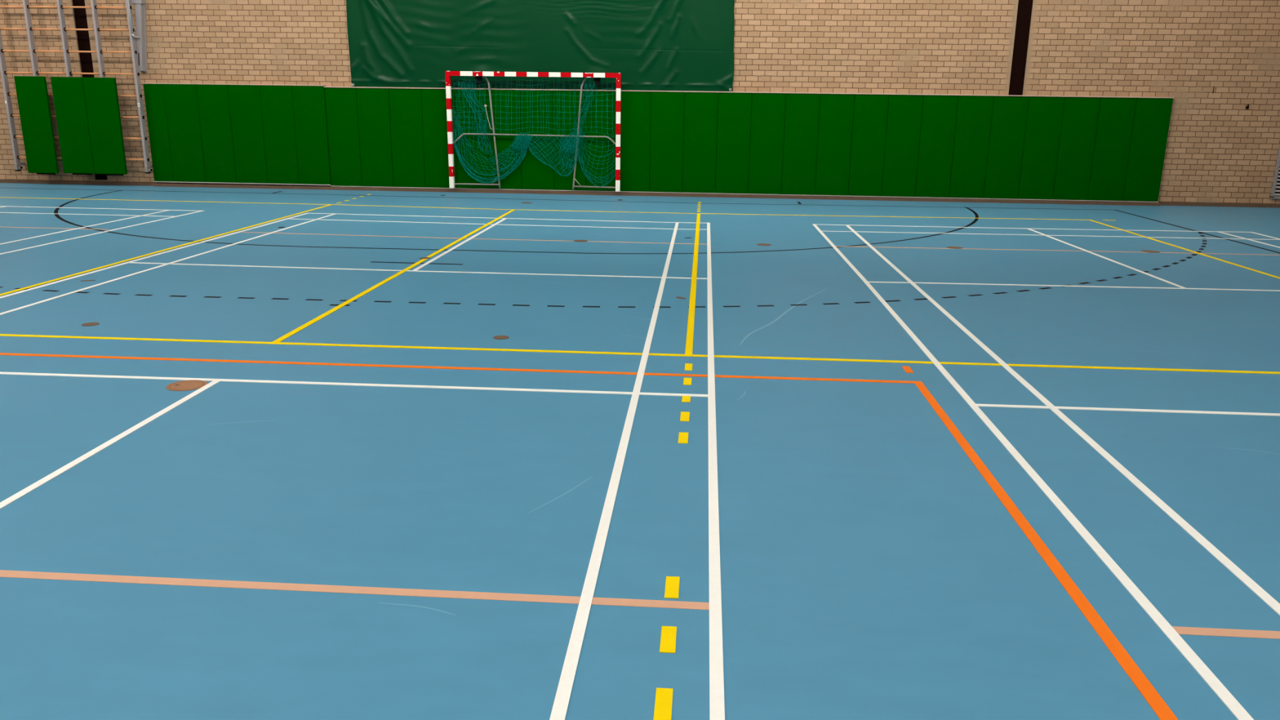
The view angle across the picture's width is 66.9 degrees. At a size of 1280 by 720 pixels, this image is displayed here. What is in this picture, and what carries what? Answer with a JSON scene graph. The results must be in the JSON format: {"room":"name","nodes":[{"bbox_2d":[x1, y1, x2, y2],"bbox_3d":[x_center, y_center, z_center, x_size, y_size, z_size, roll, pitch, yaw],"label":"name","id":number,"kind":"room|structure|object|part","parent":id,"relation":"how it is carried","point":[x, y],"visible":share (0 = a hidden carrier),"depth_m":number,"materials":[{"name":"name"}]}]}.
{"room":"sports hall","nodes":[
{"label":"sports hall","id":0,"kind":"room"},
{"bbox_2d":[0,182,1279,719],"bbox_3d":[-2.752,2.324,-1.988,28.800,0.124,42.200,2,15,4],"label":"floor","id":1,"kind":"structure","parent":0,"point":[867,466],"depth_m":4.73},
{"bbox_2d":[81,322,99,326],"bbox_3d":[-4.185,-0.273,7.382,0.120,0.004,0.120,2,15,4],"label":"socket","id":2,"kind":"object","parent":1,"relation":"on","point":[87,324],"visible":1,"depth_m":7.37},
{"bbox_2d":[165,379,207,391],"bbox_3d":[-2.742,0.155,5.861,0.220,0.005,0.230,2,15,4],"label":"socket","id":3,"kind":"object","parent":1,"relation":"on","point":[184,385],"visible":1,"depth_m":5.85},
{"bbox_2d":[493,335,509,339],"bbox_3d":[-1.024,-0.166,7.141,0.116,0.004,0.116,2,15,4],"label":"socket","id":4,"kind":"object","parent":1,"relation":"on","point":[497,337],"visible":1,"depth_m":7.13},
{"bbox_2d":[444,71,621,191],"bbox_3d":[-1.924,-4.151,17.601,3.157,2.082,0.152,2,15,4],"label":"goal","id":5,"kind":"object","parent":1,"relation":"on","point":[478,75],"visible":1,"depth_m":17.61,"materials":[{"name":"red paint"}]},
{"bbox_3d":[-3.462,-4.148,17.673,0.080,1.990,0.081,2,15,4],"label":"post","id":6,"kind":"part","parent":5,"relation":"part of","materials":[{"name":"metal"}]},
{"bbox_3d":[-2.775,-4.162,17.710,0.417,2.018,0.034,2,15,4],"label":"frame","id":7,"kind":"part","parent":5,"relation":"part of","materials":[{"name":"silver metal"}]},
{"bbox_3d":[-1.049,-4.108,17.603,0.375,2.018,0.034,2,15,4],"label":"frame","id":8,"kind":"part","parent":5,"relation":"part of","materials":[{"name":"silver metal"}]},
{"bbox_3d":[-0.393,-4.053,17.482,0.080,1.995,0.081,2,15,4],"label":"post","id":9,"kind":"part","parent":5,"relation":"part of","materials":[{"name":"metal"}]},
{"bbox_2d":[573,240,587,241],"bbox_3d":[-0.736,-1.482,12.057,0.176,0.004,0.176,2,15,4],"label":"socket","id":10,"kind":"object","parent":1,"relation":"on","point":[574,240],"visible":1,"depth_m":12.03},
{"bbox_2d":[756,243,771,245],"bbox_3d":[1.530,-1.423,11.950,0.184,0.004,0.184,2,15,4],"label":"socket","id":11,"kind":"object","parent":1,"relation":"on","point":[758,244],"visible":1,"depth_m":11.94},
{"bbox_2d":[946,246,963,248],"bbox_3d":[3.872,-1.381,11.909,0.194,0.004,0.194,2,15,4],"label":"socket","id":12,"kind":"object","parent":1,"relation":"on","point":[953,247],"visible":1,"depth_m":11.89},
{"bbox_2d":[1142,249,1159,253],"bbox_3d":[6.216,-1.320,11.796,0.196,0.005,0.208,2,15,4],"label":"socket","id":13,"kind":"object","parent":1,"relation":"on","point":[1144,251],"visible":1,"depth_m":11.77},
{"bbox_2d":[0,0,1279,204],"bbox_3d":[-1.280,-6.514,17.281,28.800,7.000,0.300,2,15,4],"label":"wall","id":14,"kind":"structure","parent":0,"point":[1219,149],"depth_m":17.05,"materials":[{"name":"brick"}]},
{"bbox_2d":[13,75,58,174],"bbox_3d":[-11.246,-4.367,18.090,0.575,1.785,0.095,2,15,4],"label":"mat","id":15,"kind":"object","parent":14,"relation":"hanging from","point":[32,92],"visible":1,"depth_m":18.04,"materials":[{"name":"green plastic"}]},
{"bbox_2d":[50,76,94,174],"bbox_3d":[-10.535,-4.347,18.045,0.600,1.773,0.095,2,15,4],"label":"mat","id":16,"kind":"object","parent":14,"relation":"hanging from","point":[68,95],"visible":1,"depth_m":17.99,"materials":[{"name":"green plastic"}]},
{"bbox_2d":[0,0,152,173],"bbox_3d":[-10.341,-6.298,17.677,2.965,5.655,0.283,2,15,4],"label":"climbing frame","id":17,"kind":"object","parent":14,"relation":"attached to","point":[139,55],"visible":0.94,"depth_m":17.80,"materials":[{"name":"grey paint"}]},
{"bbox_3d":[-9.163,-6.891,17.378,0.041,2.125,0.182,6,16,20],"label":"swing arm","id":18,"kind":"part","parent":17,"relation":"part of","materials":[{"name":"metal"}]},
{"bbox_3d":[-9.108,-6.582,17.590,0.260,0.230,0.135,2,15,4],"label":"mounting plate","id":19,"kind":"part","parent":17,"relation":"part of","materials":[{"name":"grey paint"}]},
{"bbox_2d":[72,0,107,179],"bbox_3d":[-10.280,-6.820,17.799,0.250,6.910,0.170,2,15,4],"label":"trim","id":20,"kind":"structure","parent":14,"relation":"attached to","point":[80,15],"depth_m":17.96,"materials":[{"name":"brown metal"}]},
{"bbox_2d":[82,77,127,175],"bbox_3d":[-9.927,-4.325,18.008,0.606,1.771,0.095,2,15,4],"label":"mat","id":21,"kind":"object","parent":14,"relation":"hanging from","point":[101,98],"visible":1,"depth_m":17.96,"materials":[{"name":"green plastic"}]},
{"bbox_2d":[142,84,173,181],"bbox_3d":[-9.027,-4.263,18.219,0.381,1.771,0.108,2,15,4],"label":"pad","id":22,"kind":"object","parent":14,"relation":"attached to","point":[154,97],"visible":1,"depth_m":18.16,"materials":[{"name":"green plastic"}]},
{"bbox_2d":[163,84,205,182],"bbox_3d":[-8.522,-4.249,18.187,0.630,1.773,0.109,2,15,4],"label":"pad","id":23,"kind":"object","parent":14,"relation":"attached to","point":[181,103],"visible":1,"depth_m":18.13,"materials":[{"name":"green plastic"}]},
{"bbox_2d":[195,84,236,182],"bbox_3d":[-7.908,-4.231,18.149,0.598,1.772,0.107,2,15,4],"label":"pad","id":24,"kind":"object","parent":14,"relation":"attached to","point":[213,100],"visible":1,"depth_m":18.09,"materials":[{"name":"green plastic"}]},
{"bbox_2d":[142,82,325,85],"bbox_3d":[-7.495,-5.089,17.894,3.430,0.016,0.100,2,15,4],"label":"trim","id":25,"kind":"structure","parent":14,"relation":"attached to","point":[143,82],"depth_m":17.85,"materials":[{"name":"brown wood"}]},
{"bbox_2d":[154,181,331,185],"bbox_3d":[-7.518,-3.351,18.356,3.430,0.016,0.110,2,15,4],"label":"trim","id":26,"kind":"structure","parent":14,"relation":"attached to","point":[154,181],"depth_m":18.30,"materials":[{"name":"metal"}]},
{"bbox_2d":[227,85,267,182],"bbox_3d":[-7.309,-4.211,18.113,0.602,1.768,0.106,2,15,4],"label":"pad","id":27,"kind":"object","parent":14,"relation":"attached to","point":[245,102],"visible":1,"depth_m":18.06,"materials":[{"name":"green plastic"}]},
{"bbox_2d":[259,85,299,183],"bbox_3d":[-6.705,-4.192,18.075,0.607,1.768,0.106,2,15,4],"label":"pad","id":28,"kind":"object","parent":14,"relation":"attached to","point":[277,101],"visible":1,"depth_m":18.02,"materials":[{"name":"green plastic"}]},
{"bbox_2d":[291,85,331,184],"bbox_3d":[-6.099,-4.174,18.036,0.606,1.769,0.108,2,15,4],"label":"pad","id":29,"kind":"object","parent":14,"relation":"attached to","point":[308,102],"visible":1,"depth_m":17.98,"materials":[{"name":"green plastic"}]},
{"bbox_2d":[324,88,362,186],"bbox_3d":[-5.499,-4.138,18.013,0.594,1.766,0.089,2,15,4],"label":"pad","id":30,"kind":"object","parent":14,"relation":"attached to","point":[341,104],"visible":1,"depth_m":17.97,"materials":[{"name":"green plastic"}]},
{"bbox_2d":[355,88,393,186],"bbox_3d":[-4.903,-4.119,17.974,0.599,1.764,0.093,2,15,4],"label":"pad","id":31,"kind":"object","parent":14,"relation":"attached to","point":[373,104],"visible":1,"depth_m":17.93,"materials":[{"name":"green plastic"}]},
{"bbox_2d":[388,88,425,186],"bbox_3d":[-4.300,-4.103,17.938,0.607,1.768,0.088,2,15,4],"label":"pad","id":32,"kind":"object","parent":14,"relation":"attached to","point":[405,104],"visible":1,"depth_m":17.89,"materials":[{"name":"green plastic"}]},
{"bbox_2d":[421,88,457,187],"bbox_3d":[-3.694,-4.084,17.899,0.607,1.768,0.092,2,15,4],"label":"pad","id":33,"kind":"object","parent":14,"relation":"attached to","point":[433,100],"visible":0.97,"depth_m":17.86,"materials":[{"name":"green plastic"}]},
{"bbox_2d":[453,88,489,188],"bbox_3d":[-3.088,-4.067,17.859,0.605,1.771,0.094,2,15,4],"label":"pad","id":34,"kind":"object","parent":14,"relation":"attached to","point":[462,175],"visible":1,"depth_m":17.82,"materials":[{"name":"green fabric"}]},
{"bbox_2d":[487,89,521,189],"bbox_3d":[-2.484,-4.049,17.822,0.604,1.770,0.092,2,15,4],"label":"pad","id":35,"kind":"object","parent":14,"relation":"attached to","point":[513,180],"visible":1,"depth_m":17.76,"materials":[{"name":"green fabric"}]},
{"bbox_2d":[520,90,554,189],"bbox_3d":[-1.881,-4.028,17.785,0.603,1.764,0.093,2,15,4],"label":"pad","id":36,"kind":"object","parent":14,"relation":"attached to","point":[535,175],"visible":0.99,"depth_m":17.73,"materials":[{"name":"green fabric"}]},
{"bbox_2d":[346,0,734,91],"bbox_3d":[-1.796,-6.608,17.076,6.984,3.526,0.102,2,15,4],"label":"tarpaulin","id":37,"kind":"object","parent":14,"relation":"attached to","point":[655,45],"visible":0.94,"depth_m":17.34,"materials":[{"name":"plastic"}]},
{"bbox_2d":[553,90,586,190],"bbox_3d":[-1.282,-4.011,17.749,0.595,1.766,0.089,2,15,4],"label":"pad","id":38,"kind":"object","parent":14,"relation":"attached to","point":[564,183],"visible":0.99,"depth_m":17.69,"materials":[{"name":"green fabric"}]},
{"bbox_2d":[586,91,616,191],"bbox_3d":[-0.692,-3.992,17.712,0.587,1.764,0.090,2,15,4],"label":"pad","id":39,"kind":"object","parent":14,"relation":"attached to","point":[595,117],"visible":0.78,"depth_m":17.66,"materials":[{"name":"green fabric"}]},
{"bbox_2d":[620,91,651,191],"bbox_3d":[-0.104,-3.976,17.674,0.589,1.768,0.092,2,15,4],"label":"pad","id":40,"kind":"object","parent":14,"relation":"attached to","point":[636,106],"visible":0.84,"depth_m":17.62,"materials":[{"name":"green fabric"}]},
{"bbox_2d":[0,179,1279,208],"bbox_3d":[-1.340,-3.105,17.964,28.200,0.060,0.150,2,15,4],"label":"baseboard","id":41,"kind":"structure","parent":14,"relation":"attached to","point":[21,181],"depth_m":17.81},
{"bbox_2d":[649,92,684,191],"bbox_3d":[0.490,-3.958,17.636,0.600,1.767,0.094,2,15,4],"label":"pad","id":42,"kind":"object","parent":14,"relation":"attached to","point":[667,112],"visible":1,"depth_m":17.59,"materials":[{"name":"green plastic"}]},
{"bbox_2d":[682,92,718,192],"bbox_3d":[1.090,-3.938,17.599,0.602,1.764,0.093,2,15,4],"label":"pad","id":43,"kind":"object","parent":14,"relation":"attached to","point":[700,109],"visible":1,"depth_m":17.55,"materials":[{"name":"green plastic"}]},
{"bbox_2d":[715,93,751,193],"bbox_3d":[1.690,-3.922,17.562,0.599,1.768,0.091,2,15,4],"label":"pad","id":44,"kind":"object","parent":14,"relation":"attached to","point":[734,109],"visible":1,"depth_m":17.51,"materials":[{"name":"green plastic"}]},
{"bbox_2d":[324,86,1173,97],"bbox_3d":[1.740,-4.788,17.322,15.085,0.018,0.100,2,15,4],"label":"trim","id":45,"kind":"structure","parent":14,"relation":"attached to","point":[324,86],"depth_m":17.24,"materials":[{"name":"brown wood"}]},
{"bbox_2d":[747,93,786,194],"bbox_3d":[2.290,-3.903,17.525,0.601,1.766,0.090,2,15,4],"label":"pad","id":46,"kind":"object","parent":14,"relation":"attached to","point":[767,110],"visible":1,"depth_m":17.48,"materials":[{"name":"green plastic"}]},
{"bbox_2d":[781,93,820,194],"bbox_3d":[2.892,-3.885,17.486,0.604,1.767,0.092,2,15,4],"label":"pad","id":47,"kind":"object","parent":14,"relation":"attached to","point":[802,110],"visible":1,"depth_m":17.44,"materials":[{"name":"green plastic"}]},
{"bbox_2d":[814,93,854,195],"bbox_3d":[3.495,-3.869,17.449,0.602,1.769,0.090,2,15,4],"label":"pad","id":48,"kind":"object","parent":14,"relation":"attached to","point":[836,110],"visible":1,"depth_m":17.40,"materials":[{"name":"green plastic"}]},
{"bbox_2d":[847,94,888,195],"bbox_3d":[4.095,-3.848,17.412,0.599,1.765,0.091,2,15,4],"label":"pad","id":49,"kind":"object","parent":14,"relation":"attached to","point":[870,111],"visible":1,"depth_m":17.36,"materials":[{"name":"green fabric"}]},
{"bbox_2d":[880,94,923,196],"bbox_3d":[4.693,-3.832,17.375,0.599,1.767,0.089,2,15,4],"label":"pad","id":50,"kind":"object","parent":14,"relation":"attached to","point":[904,112],"visible":1,"depth_m":17.33,"materials":[{"name":"green plastic"}]},
{"bbox_2d":[915,95,958,197],"bbox_3d":[5.294,-3.814,17.336,0.603,1.769,0.092,2,15,4],"label":"pad","id":51,"kind":"object","parent":14,"relation":"attached to","point":[939,113],"visible":1,"depth_m":17.29,"materials":[{"name":"green fabric"}]},
{"bbox_2d":[948,95,993,197],"bbox_3d":[5.899,-3.797,17.297,0.609,1.771,0.093,2,15,4],"label":"pad","id":52,"kind":"object","parent":14,"relation":"attached to","point":[974,113],"visible":1,"depth_m":17.25,"materials":[{"name":"green plastic"}]},
{"bbox_2d":[982,96,1028,198],"bbox_3d":[6.507,-3.777,17.261,0.607,1.766,0.090,2,15,4],"label":"pad","id":53,"kind":"object","parent":14,"relation":"attached to","point":[1009,113],"visible":1,"depth_m":17.22,"materials":[{"name":"green plastic"}]},
{"bbox_2d":[1008,0,1032,95],"bbox_3d":[6.644,-6.310,16.739,0.250,6.910,0.170,2,15,4],"label":"trim","id":54,"kind":"structure","parent":14,"relation":"attached to","point":[1024,11],"depth_m":16.88,"materials":[{"name":"brown metal"}]},
{"bbox_2d":[1017,97,1064,199],"bbox_3d":[7.114,-3.757,17.223,0.609,1.764,0.091,2,15,4],"label":"pad","id":55,"kind":"object","parent":14,"relation":"attached to","point":[1044,114],"visible":1,"depth_m":17.18,"materials":[{"name":"green fabric"}]},
{"bbox_2d":[1052,97,1100,199],"bbox_3d":[7.724,-3.738,17.185,0.611,1.763,0.090,2,15,4],"label":"pad","id":56,"kind":"object","parent":14,"relation":"attached to","point":[1080,115],"visible":1,"depth_m":17.14,"materials":[{"name":"green plastic"}]},
{"bbox_2d":[1087,97,1137,200],"bbox_3d":[8.335,-3.723,17.146,0.611,1.769,0.091,2,15,4],"label":"pad","id":57,"kind":"object","parent":14,"relation":"attached to","point":[1114,127],"visible":1,"depth_m":17.10,"materials":[{"name":"green plastic"}]},
{"bbox_2d":[1122,97,1173,201],"bbox_3d":[8.947,-3.705,17.107,0.614,1.770,0.092,2,15,4],"label":"pad","id":58,"kind":"object","parent":14,"relation":"attached to","point":[1152,117],"visible":1,"depth_m":17.06,"materials":[{"name":"green fabric"}]},
{"bbox_2d":[1270,144,1279,199],"bbox_3d":[11.768,-3.374,17.020,1.145,1.095,0.045,2,15,4],"label":"air vent","id":59,"kind":"object","parent":14,"relation":"in","point":[1275,192],"visible":1,"depth_m":17.11,"materials":[{"name":"grey metal"}]}
]}

